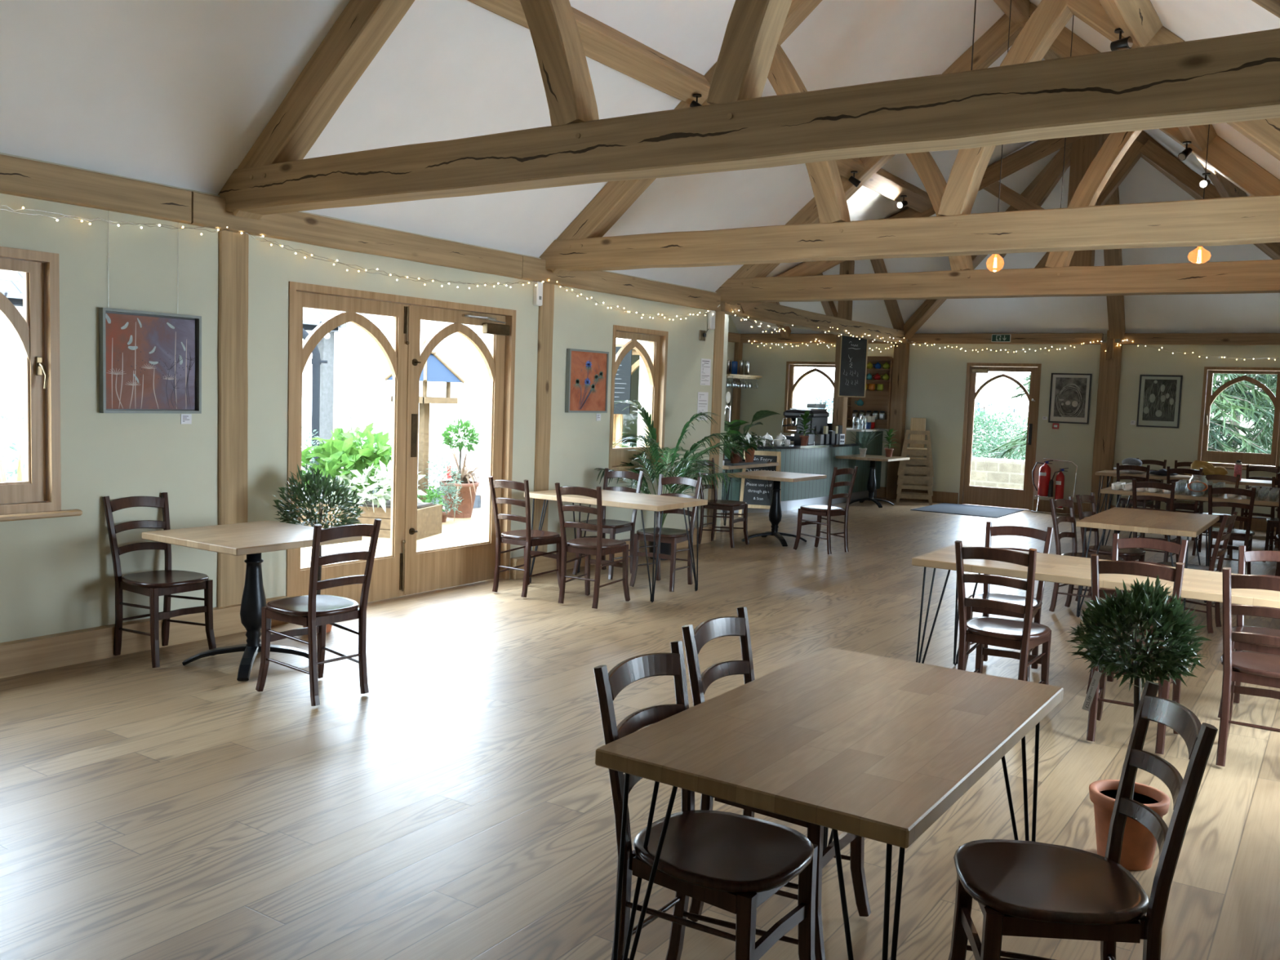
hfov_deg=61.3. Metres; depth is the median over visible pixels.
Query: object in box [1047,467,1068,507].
fire extinguisher
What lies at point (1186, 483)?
glass jar
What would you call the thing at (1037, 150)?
rafter
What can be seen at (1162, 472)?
scarf
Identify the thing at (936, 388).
wall
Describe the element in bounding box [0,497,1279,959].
floor
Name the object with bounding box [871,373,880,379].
teapot
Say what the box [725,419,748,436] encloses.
potted plant
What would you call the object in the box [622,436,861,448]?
countertop
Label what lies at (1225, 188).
purlin
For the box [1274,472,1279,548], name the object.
dining chair
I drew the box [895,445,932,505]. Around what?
high chair
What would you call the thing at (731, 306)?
fairy lights
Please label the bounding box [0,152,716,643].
wall
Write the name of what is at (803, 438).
potted plant
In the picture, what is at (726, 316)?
wall
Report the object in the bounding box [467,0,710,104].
purlin
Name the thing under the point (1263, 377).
conifer
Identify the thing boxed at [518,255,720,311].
wall plate
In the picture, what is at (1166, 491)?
tea cup
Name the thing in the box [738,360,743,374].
cocktail shaker
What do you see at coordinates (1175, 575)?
dining chair
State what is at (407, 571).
door
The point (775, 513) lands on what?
pedestal table
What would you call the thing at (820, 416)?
espresso machine
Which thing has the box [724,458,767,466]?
tray
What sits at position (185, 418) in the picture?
price card
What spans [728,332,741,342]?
wall plate
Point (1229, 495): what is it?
tea cup
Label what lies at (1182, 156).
spotlight
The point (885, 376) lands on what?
teapot
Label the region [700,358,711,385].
paper notice
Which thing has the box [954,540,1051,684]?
dining chair
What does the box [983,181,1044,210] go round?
brace
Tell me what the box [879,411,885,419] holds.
storage jar
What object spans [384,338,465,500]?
table
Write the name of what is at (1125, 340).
fairy lights
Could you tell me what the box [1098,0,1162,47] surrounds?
purlin
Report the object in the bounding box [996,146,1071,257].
brace
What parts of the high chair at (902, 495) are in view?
frame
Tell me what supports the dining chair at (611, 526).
on the floor
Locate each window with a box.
[0,246,82,521]
[608,324,668,471]
[612,344,639,448]
[782,361,835,433]
[1197,366,1279,470]
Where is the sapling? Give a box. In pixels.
[333,399,368,432]
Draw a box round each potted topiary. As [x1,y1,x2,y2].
[428,417,481,521]
[1066,574,1212,871]
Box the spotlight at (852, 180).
[848,170,861,186]
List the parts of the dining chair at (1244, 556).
leg, leg, seat, seat rail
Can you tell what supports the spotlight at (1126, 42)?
attached to the purlin at (1138, 20)
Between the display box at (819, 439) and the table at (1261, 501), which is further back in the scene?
the display box at (819, 439)
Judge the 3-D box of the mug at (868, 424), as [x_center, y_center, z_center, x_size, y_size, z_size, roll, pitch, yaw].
[3.781,-0.903,17.953,0.130,0.110,0.158,0,5,-25]
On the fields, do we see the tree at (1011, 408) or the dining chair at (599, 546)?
the tree at (1011, 408)
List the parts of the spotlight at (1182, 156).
plate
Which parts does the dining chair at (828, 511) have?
leg, leg, seat, seat rail, leg, leg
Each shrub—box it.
[301,422,391,494]
[301,425,333,496]
[316,431,391,497]
[327,459,426,512]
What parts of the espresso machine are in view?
cup rail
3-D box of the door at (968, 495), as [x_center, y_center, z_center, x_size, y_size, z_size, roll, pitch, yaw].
[5.739,-0.707,17.191,1.150,2.280,0.220,5,6,33]
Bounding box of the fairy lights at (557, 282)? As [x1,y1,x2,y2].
[556,281,713,319]
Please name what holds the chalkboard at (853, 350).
attached to the timber post at (844, 308)
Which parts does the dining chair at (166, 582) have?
leg, leg, seat rail, seat, leg, leg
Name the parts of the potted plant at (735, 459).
pot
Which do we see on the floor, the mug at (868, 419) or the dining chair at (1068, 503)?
the dining chair at (1068, 503)
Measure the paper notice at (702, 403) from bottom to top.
0.305 m
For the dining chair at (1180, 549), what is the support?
on the floor
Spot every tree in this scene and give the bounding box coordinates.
[812,392,833,407]
[822,403,832,413]
[973,404,987,417]
[974,399,996,412]
[1003,402,1026,413]
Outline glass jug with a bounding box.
[1187,475,1208,496]
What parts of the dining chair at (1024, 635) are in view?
leg, leg, seat rail, seat, leg, leg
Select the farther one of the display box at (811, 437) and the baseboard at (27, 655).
the display box at (811, 437)
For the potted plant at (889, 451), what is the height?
0.441 m
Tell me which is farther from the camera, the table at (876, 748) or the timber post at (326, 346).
the timber post at (326, 346)
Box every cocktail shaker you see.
[726,360,731,373]
[731,360,737,374]
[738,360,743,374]
[744,360,749,375]
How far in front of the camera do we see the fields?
337.93 m
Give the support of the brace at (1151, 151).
attached to the brace at (1132, 155)
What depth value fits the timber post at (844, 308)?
17.07 m
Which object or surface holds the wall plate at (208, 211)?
attached to the wall at (57, 574)
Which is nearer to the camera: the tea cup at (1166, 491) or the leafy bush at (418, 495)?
the tea cup at (1166, 491)
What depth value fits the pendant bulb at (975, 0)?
5.62 m
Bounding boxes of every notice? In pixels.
[697,391,708,420]
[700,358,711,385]
[839,434,844,444]
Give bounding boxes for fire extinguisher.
[1031,460,1053,496]
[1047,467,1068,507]
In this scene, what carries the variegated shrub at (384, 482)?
in the planter box at (429, 516)
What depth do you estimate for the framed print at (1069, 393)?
16.49 m
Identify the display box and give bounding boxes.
[793,433,814,444]
[814,434,823,444]
[822,433,829,444]
[834,433,839,444]
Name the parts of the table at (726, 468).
hairpin leg, hairpin leg, hairpin leg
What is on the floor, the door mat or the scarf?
the door mat
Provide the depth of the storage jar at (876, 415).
18.10 m
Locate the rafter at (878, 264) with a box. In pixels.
[870,258,904,330]
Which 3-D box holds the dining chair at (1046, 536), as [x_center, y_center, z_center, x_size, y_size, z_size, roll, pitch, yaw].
[2.224,0.725,6.562,0.430,0.880,0.527,5,5,30]
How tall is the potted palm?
1.552 m
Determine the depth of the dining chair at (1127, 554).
8.98 m
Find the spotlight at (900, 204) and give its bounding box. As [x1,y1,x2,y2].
[897,195,907,208]
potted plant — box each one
[272,464,364,632]
[723,434,752,460]
[724,410,781,462]
[724,434,756,463]
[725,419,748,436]
[726,430,776,462]
[794,410,817,445]
[851,430,879,457]
[879,428,901,457]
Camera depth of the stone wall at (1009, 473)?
20.00 m
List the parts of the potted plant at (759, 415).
pot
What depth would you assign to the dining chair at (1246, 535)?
10.38 m
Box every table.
[142,520,362,680]
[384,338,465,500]
[524,488,707,602]
[595,647,1063,959]
[721,462,778,525]
[727,470,826,546]
[835,453,909,507]
[911,544,1279,665]
[1075,506,1219,617]
[1094,470,1277,513]
[1100,486,1279,545]
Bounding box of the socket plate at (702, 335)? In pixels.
[698,329,706,341]
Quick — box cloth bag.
[1184,460,1227,477]
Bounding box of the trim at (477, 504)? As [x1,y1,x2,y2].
[372,488,480,508]
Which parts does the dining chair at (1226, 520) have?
seat, leg, leg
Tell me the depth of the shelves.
18.15 m
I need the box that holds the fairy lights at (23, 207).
[0,204,235,235]
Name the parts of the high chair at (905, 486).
frame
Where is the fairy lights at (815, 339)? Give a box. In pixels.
[747,338,893,351]
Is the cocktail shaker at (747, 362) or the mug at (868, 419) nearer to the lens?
the mug at (868, 419)
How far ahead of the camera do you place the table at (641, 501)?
8.76 m
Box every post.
[217,229,248,607]
[317,331,333,491]
[532,282,554,551]
[706,305,724,540]
[730,342,742,443]
[831,260,854,442]
[885,340,909,499]
[1066,133,1102,266]
[1089,342,1122,513]
[1105,329,1115,359]
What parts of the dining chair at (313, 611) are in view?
leg, seat, seat rail, leg, leg, leg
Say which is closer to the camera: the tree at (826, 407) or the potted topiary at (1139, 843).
the potted topiary at (1139, 843)
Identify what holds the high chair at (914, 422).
on the high chair at (914, 439)
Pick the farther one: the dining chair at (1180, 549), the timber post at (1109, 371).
the timber post at (1109, 371)
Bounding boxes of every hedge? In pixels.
[0,411,24,481]
[971,406,1027,460]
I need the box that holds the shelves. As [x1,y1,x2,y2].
[846,355,893,429]
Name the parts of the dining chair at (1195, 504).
leg, seat, seat rail, leg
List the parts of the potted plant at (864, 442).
pot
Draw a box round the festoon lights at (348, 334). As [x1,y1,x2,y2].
[306,327,465,338]
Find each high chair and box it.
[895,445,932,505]
[896,444,933,496]
[897,417,933,477]
[897,427,933,486]
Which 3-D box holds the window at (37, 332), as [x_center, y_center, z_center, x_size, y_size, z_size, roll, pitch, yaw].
[-3.797,-0.477,5.203,0.355,1.430,2.070,5,6,33]
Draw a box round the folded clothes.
[1113,457,1146,473]
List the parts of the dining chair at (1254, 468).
leg, leg, leg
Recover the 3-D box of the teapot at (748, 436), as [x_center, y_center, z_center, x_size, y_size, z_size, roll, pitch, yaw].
[1.549,-0.602,15.579,0.213,0.167,0.171,-1,6,-33]
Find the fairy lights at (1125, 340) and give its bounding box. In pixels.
[1105,339,1275,359]
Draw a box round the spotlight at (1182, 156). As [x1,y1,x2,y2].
[1177,141,1191,160]
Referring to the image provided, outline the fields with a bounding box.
[792,404,1271,466]
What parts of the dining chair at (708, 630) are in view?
leg, leg, seat rail, leg, leg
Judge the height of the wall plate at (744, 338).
0.163 m
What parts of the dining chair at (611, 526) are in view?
leg, seat, leg, seat rail, leg, leg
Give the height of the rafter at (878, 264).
2.564 m
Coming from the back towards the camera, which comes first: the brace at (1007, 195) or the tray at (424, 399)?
the brace at (1007, 195)
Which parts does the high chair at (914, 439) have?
frame, seat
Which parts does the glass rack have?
rail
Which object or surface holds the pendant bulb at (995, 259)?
hanging from the ceiling
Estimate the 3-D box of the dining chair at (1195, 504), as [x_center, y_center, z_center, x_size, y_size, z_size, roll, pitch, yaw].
[6.906,0.286,13.753,0.430,0.922,0.527,4,5,28]
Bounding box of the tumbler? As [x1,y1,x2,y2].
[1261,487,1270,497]
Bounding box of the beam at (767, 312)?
[720,302,906,343]
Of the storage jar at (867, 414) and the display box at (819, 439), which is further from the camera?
the storage jar at (867, 414)
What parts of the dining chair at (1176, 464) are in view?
leg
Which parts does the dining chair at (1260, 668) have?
leg, leg, seat, seat rail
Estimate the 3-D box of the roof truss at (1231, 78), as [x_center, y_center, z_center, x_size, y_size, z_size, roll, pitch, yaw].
[0.083,-2.733,4.938,6.260,2.677,0.208,5,6,33]
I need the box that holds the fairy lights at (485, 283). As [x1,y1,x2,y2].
[240,231,549,288]
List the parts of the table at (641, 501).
hairpin leg, hairpin leg, hairpin leg, hairpin leg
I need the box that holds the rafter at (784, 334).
[769,302,791,337]
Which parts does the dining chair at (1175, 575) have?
leg, leg, seat, leg, leg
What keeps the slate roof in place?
on the wall at (11, 358)
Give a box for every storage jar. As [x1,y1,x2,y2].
[852,409,857,418]
[858,410,864,418]
[866,410,871,416]
[872,410,878,419]
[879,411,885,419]
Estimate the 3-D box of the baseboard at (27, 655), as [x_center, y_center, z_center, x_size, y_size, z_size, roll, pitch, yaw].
[-2.807,0.907,6.603,0.072,0.175,13.000,5,6,33]
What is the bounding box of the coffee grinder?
[827,417,831,434]
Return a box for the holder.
[828,431,835,444]
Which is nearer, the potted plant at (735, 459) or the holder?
the potted plant at (735, 459)
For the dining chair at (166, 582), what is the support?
on the floor
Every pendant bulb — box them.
[970,0,976,70]
[986,0,1011,271]
[1060,14,1074,208]
[1187,124,1209,263]
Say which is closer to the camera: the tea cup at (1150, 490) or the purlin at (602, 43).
the purlin at (602, 43)
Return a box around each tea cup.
[1111,483,1119,489]
[1122,484,1131,490]
[1136,488,1144,491]
[1145,488,1157,493]
[1162,488,1170,493]
[1226,493,1235,497]
[1240,495,1250,498]
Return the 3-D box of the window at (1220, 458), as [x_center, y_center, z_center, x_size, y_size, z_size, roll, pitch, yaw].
[8.550,-0.873,15.357,1.180,1.440,0.350,5,6,33]
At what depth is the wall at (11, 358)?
12.44 m
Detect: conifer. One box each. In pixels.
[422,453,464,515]
[1208,373,1277,465]
[1210,373,1275,451]
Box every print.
[1048,373,1092,424]
[1136,374,1182,428]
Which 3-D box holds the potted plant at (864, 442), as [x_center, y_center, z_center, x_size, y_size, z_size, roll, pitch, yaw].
[3.442,-0.592,16.585,0.449,0.467,0.487,5,6,33]
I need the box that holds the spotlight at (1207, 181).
[1199,173,1210,187]
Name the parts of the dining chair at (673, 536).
leg, leg, seat, seat rail, leg, leg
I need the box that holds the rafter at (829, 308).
[817,272,837,337]
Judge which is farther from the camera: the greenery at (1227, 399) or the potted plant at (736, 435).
the greenery at (1227, 399)
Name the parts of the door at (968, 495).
push plate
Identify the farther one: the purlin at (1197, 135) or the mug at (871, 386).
the mug at (871, 386)
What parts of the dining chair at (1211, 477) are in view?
leg, leg, seat, leg, leg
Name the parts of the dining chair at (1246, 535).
leg, seat, seat rail, leg, leg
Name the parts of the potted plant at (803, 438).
pot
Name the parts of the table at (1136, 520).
hairpin leg, hairpin leg, hairpin leg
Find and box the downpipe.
[302,328,328,493]
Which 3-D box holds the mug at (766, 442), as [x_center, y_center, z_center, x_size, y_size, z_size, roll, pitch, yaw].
[1.837,-0.543,15.521,0.084,0.080,0.102,7,6,44]
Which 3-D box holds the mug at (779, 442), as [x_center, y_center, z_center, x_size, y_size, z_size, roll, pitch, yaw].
[1.996,-0.534,15.473,0.102,0.080,0.084,2,5,-3]
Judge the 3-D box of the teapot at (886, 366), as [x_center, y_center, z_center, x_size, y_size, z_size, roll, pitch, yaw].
[4.096,-1.907,17.985,0.120,0.118,0.151,0,5,-18]
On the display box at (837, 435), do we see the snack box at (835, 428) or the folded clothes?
the snack box at (835, 428)
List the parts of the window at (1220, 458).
handle, sill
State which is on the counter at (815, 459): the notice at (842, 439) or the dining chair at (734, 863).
the notice at (842, 439)
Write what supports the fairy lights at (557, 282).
hanging from the wall plate at (533, 268)
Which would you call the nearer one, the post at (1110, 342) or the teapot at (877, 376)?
the post at (1110, 342)
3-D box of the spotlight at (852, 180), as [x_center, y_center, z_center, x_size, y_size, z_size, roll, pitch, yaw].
[2.122,-2.970,10.683,0.124,0.154,0.072,2,5,2]
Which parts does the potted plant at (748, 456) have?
pot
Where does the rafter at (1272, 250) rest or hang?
attached to the ceiling
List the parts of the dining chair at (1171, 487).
leg, leg, leg, leg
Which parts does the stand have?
shelf plate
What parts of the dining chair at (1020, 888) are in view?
leg, leg, seat, seat rail, leg, leg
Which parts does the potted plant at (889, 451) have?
pot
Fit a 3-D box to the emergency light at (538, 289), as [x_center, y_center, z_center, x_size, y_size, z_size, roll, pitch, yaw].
[-0.870,-1.589,9.228,0.052,0.200,0.080,5,6,33]
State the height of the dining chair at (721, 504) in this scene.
0.922 m
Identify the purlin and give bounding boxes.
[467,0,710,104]
[835,157,865,178]
[862,168,933,213]
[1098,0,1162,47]
[1177,124,1217,151]
[1195,155,1247,197]
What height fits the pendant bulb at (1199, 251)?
1.157 m
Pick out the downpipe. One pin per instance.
(316, 361)
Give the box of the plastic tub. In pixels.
[806,401,826,408]
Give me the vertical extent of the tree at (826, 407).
4.824 m
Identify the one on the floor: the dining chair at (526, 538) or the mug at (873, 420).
the dining chair at (526, 538)
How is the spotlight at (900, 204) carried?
attached to the purlin at (887, 184)
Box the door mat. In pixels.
[910,502,1024,518]
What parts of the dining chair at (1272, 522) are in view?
leg, leg, seat, seat rail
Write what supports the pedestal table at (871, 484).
on the floor
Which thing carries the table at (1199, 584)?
on the floor
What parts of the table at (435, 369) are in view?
roof panel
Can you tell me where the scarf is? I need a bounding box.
[1149,468,1177,475]
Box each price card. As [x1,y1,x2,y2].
[181,413,191,423]
[595,413,600,420]
[1130,420,1135,424]
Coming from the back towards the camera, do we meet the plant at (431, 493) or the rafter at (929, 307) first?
the rafter at (929, 307)
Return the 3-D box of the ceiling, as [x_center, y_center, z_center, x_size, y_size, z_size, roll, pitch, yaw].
[0.375,-3.113,8.537,9.900,2.766,20.120,5,6,33]
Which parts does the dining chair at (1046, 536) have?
leg, leg, seat, seat rail, leg, leg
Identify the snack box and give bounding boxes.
[822,426,828,434]
[833,426,838,433]
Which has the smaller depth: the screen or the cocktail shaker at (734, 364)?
the screen
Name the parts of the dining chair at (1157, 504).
leg, leg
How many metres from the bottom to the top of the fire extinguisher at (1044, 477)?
0.551 m
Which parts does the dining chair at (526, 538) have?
leg, leg, leg, seat rail, seat, leg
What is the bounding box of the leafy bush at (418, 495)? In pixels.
[367,454,419,500]
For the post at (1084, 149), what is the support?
attached to the rafter at (1037, 150)
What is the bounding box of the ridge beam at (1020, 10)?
[993,0,1060,60]
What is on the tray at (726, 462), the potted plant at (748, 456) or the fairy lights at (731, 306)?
the potted plant at (748, 456)
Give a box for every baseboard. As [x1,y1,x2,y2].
[0,525,712,678]
[876,486,1275,531]
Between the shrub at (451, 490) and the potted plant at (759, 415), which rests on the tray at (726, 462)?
the potted plant at (759, 415)
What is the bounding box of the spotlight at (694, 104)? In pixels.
[689,93,702,106]
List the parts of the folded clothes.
flat cap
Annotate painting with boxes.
[98,286,201,413]
[564,348,608,413]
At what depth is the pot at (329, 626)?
7.01 m
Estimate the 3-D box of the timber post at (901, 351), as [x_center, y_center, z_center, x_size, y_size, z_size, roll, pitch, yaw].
[4.283,-0.991,17.960,0.225,2.622,0.164,5,6,33]
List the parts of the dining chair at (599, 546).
leg, leg, seat, seat rail, leg, leg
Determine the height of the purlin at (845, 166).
0.247 m
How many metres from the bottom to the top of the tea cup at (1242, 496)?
0.065 m
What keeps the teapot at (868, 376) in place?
on the shelves
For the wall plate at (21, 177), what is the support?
attached to the wall at (57, 574)
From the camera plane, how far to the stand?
16.45 m
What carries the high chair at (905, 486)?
on the high chair at (902, 495)
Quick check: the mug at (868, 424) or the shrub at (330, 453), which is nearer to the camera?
the shrub at (330, 453)
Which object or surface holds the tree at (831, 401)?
on the fields
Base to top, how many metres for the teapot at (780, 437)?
0.167 m
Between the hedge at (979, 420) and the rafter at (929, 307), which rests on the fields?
the hedge at (979, 420)
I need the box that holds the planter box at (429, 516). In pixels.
[301,494,442,540]
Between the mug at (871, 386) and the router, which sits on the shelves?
the mug at (871, 386)
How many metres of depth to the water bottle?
13.96 m
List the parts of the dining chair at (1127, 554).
leg, leg, seat rail, seat, leg, leg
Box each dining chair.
[102,492,216,667]
[255,518,381,706]
[488,475,561,597]
[555,482,630,608]
[572,468,644,579]
[593,640,817,959]
[629,474,702,591]
[681,606,871,959]
[695,457,749,547]
[793,466,857,554]
[947,680,1217,959]
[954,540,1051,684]
[965,521,1053,681]
[1048,496,1124,612]
[1075,492,1145,601]
[1086,533,1188,697]
[1086,554,1184,754]
[1115,462,1154,533]
[1128,457,1166,509]
[1132,479,1181,562]
[1150,511,1237,633]
[1164,466,1203,541]
[1173,460,1199,512]
[1191,472,1239,559]
[1207,484,1256,574]
[1215,567,1279,766]
[1217,545,1279,718]
[1239,464,1279,529]
[1262,476,1279,562]
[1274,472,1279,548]
[1275,489,1279,576]
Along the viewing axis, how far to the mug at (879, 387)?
18.02 m
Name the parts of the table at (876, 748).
hairpin leg, hairpin leg, hairpin leg, hairpin leg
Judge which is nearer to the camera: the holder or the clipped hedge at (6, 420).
the clipped hedge at (6, 420)
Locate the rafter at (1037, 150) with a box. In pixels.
[740,135,1084,313]
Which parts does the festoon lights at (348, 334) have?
globe, globe, globe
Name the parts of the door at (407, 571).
frame, push plate, frame, closer arm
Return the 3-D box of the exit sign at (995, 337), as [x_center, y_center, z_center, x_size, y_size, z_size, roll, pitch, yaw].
[5.651,-2.219,16.910,0.290,0.120,0.040,5,6,33]
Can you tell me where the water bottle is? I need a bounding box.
[1233,460,1242,480]
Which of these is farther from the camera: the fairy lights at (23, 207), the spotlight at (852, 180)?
the spotlight at (852, 180)
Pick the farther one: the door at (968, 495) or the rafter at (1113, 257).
the door at (968, 495)
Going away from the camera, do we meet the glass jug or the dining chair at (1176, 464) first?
the glass jug
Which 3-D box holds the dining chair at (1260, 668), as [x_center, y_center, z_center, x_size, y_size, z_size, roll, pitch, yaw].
[2.906,0.856,4.976,0.430,0.922,0.527,5,6,34]
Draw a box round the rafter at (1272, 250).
[1135,130,1279,259]
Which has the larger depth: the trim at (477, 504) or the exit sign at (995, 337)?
the exit sign at (995, 337)
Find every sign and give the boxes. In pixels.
[737,450,781,516]
[991,333,1011,342]
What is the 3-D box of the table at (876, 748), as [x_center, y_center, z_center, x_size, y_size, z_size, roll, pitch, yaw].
[0.592,1.025,3.031,0.790,0.752,1.400,5,6,33]
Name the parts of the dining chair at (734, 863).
leg, leg, seat rail, seat, leg, leg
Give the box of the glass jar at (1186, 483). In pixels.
[1185,483,1194,495]
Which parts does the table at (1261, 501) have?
hairpin leg, hairpin leg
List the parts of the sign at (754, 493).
leg frame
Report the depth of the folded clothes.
14.67 m
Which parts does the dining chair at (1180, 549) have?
leg, leg, seat rail, leg, leg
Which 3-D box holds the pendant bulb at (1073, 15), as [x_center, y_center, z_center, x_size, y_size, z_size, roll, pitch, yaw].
[3.294,-2.767,8.348,0.140,1.738,0.140,5,6,33]
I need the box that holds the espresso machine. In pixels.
[781,408,829,440]
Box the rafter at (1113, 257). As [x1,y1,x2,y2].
[1102,133,1125,338]
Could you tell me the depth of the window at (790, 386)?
19.08 m
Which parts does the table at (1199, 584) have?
hairpin leg, hairpin leg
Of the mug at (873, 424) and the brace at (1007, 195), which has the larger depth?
the mug at (873, 424)
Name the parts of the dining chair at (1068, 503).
leg, leg, seat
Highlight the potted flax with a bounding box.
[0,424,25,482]
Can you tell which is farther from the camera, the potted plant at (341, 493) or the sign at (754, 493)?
the sign at (754, 493)
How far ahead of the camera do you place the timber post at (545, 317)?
9.41 m
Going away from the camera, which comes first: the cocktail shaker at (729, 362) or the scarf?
the scarf
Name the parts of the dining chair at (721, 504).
leg, leg, seat rail, seat, leg, leg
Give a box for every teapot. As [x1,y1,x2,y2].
[740,432,756,443]
[760,432,773,442]
[775,432,786,443]
[854,399,863,405]
[866,361,872,368]
[866,373,872,379]
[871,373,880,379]
[872,361,881,368]
[880,361,889,368]
[880,373,889,380]
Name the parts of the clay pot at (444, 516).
pot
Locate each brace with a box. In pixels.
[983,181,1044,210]
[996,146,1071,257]
[1034,139,1144,268]
[1138,139,1221,199]
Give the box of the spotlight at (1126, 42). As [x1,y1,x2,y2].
[1110,27,1133,51]
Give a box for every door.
[285,281,515,604]
[959,362,1041,510]
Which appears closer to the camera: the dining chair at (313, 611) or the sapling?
the dining chair at (313, 611)
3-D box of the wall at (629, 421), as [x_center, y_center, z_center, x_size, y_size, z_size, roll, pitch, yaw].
[-0.046,-2.477,17.096,0.300,5.420,6.800,5,6,33]
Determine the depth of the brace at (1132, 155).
13.03 m
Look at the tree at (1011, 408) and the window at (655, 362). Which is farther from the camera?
the tree at (1011, 408)
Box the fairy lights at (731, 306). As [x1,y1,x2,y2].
[730,306,904,342]
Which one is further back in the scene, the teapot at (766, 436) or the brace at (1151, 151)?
the teapot at (766, 436)
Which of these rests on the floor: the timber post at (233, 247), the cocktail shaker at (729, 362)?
the timber post at (233, 247)
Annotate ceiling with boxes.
[0,0,1279,333]
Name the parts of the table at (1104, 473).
hairpin leg, hairpin leg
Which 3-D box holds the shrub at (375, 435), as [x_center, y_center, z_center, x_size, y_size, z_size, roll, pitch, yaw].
[-3.284,-0.066,12.882,1.250,1.137,1.044,5,6,33]
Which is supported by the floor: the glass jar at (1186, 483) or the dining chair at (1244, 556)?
the dining chair at (1244, 556)
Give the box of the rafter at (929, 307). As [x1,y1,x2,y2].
[902,142,1071,338]
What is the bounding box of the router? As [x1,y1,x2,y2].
[705,304,719,332]
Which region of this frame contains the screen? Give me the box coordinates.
[835,425,842,438]
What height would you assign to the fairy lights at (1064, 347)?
0.194 m
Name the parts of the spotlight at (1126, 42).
plate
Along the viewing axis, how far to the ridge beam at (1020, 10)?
9.71 m
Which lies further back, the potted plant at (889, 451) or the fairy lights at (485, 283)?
the potted plant at (889, 451)
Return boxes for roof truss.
[217,0,1279,220]
[538,0,1279,275]
[715,3,1279,305]
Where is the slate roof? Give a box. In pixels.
[0,270,346,332]
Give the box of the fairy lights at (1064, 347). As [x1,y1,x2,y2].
[911,340,1104,352]
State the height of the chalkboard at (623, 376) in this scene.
0.820 m
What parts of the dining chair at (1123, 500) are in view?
leg, seat rail, seat, leg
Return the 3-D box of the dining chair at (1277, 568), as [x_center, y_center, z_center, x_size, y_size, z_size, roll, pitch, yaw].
[6.246,0.550,10.204,0.430,0.922,0.527,5,6,33]
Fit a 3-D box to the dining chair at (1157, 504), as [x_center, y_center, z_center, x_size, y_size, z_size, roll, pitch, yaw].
[7.187,0.167,15.348,0.430,0.922,0.527,5,6,33]
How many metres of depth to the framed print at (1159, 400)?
15.81 m
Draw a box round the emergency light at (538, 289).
[533,281,542,306]
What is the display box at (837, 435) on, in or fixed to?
on the counter at (815, 459)
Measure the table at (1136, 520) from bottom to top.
0.752 m
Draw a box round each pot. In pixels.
[302,623,332,632]
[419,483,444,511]
[435,502,448,522]
[439,480,479,518]
[648,541,671,559]
[1088,779,1170,871]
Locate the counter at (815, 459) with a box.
[622,428,885,512]
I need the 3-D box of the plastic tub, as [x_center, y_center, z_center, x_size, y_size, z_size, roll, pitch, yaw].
[2.768,-1.177,16.985,0.180,0.110,0.340,6,6,37]
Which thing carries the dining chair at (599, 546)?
on the floor
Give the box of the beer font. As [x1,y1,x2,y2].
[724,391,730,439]
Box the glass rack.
[726,373,761,379]
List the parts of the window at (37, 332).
sash frame, sill, handle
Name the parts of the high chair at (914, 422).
frame, seat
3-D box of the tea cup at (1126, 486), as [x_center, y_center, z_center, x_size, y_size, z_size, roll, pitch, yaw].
[5.220,0.081,11.582,0.084,0.065,0.102,5,5,30]
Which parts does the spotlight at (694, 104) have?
plate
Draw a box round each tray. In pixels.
[391,395,457,404]
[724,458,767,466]
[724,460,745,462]
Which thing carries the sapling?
on the floor
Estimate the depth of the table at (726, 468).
13.99 m
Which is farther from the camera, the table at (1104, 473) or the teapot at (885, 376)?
the teapot at (885, 376)
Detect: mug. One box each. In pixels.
[765,439,771,444]
[775,440,783,445]
[783,440,790,445]
[862,422,871,429]
[863,416,871,422]
[866,383,875,390]
[871,416,875,422]
[871,422,875,428]
[875,383,884,391]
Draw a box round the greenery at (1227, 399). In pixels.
[977,373,1275,466]
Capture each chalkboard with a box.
[613,346,631,414]
[838,335,868,397]
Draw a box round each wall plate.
[0,154,191,223]
[187,191,522,278]
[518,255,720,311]
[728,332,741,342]
[740,333,893,343]
[907,333,1103,344]
[1120,333,1279,345]
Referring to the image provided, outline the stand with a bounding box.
[1031,457,1077,515]
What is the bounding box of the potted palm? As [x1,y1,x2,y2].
[595,400,751,559]
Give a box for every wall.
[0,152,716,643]
[0,306,312,493]
[622,315,738,438]
[715,314,728,532]
[739,333,1279,517]
[969,457,1025,489]

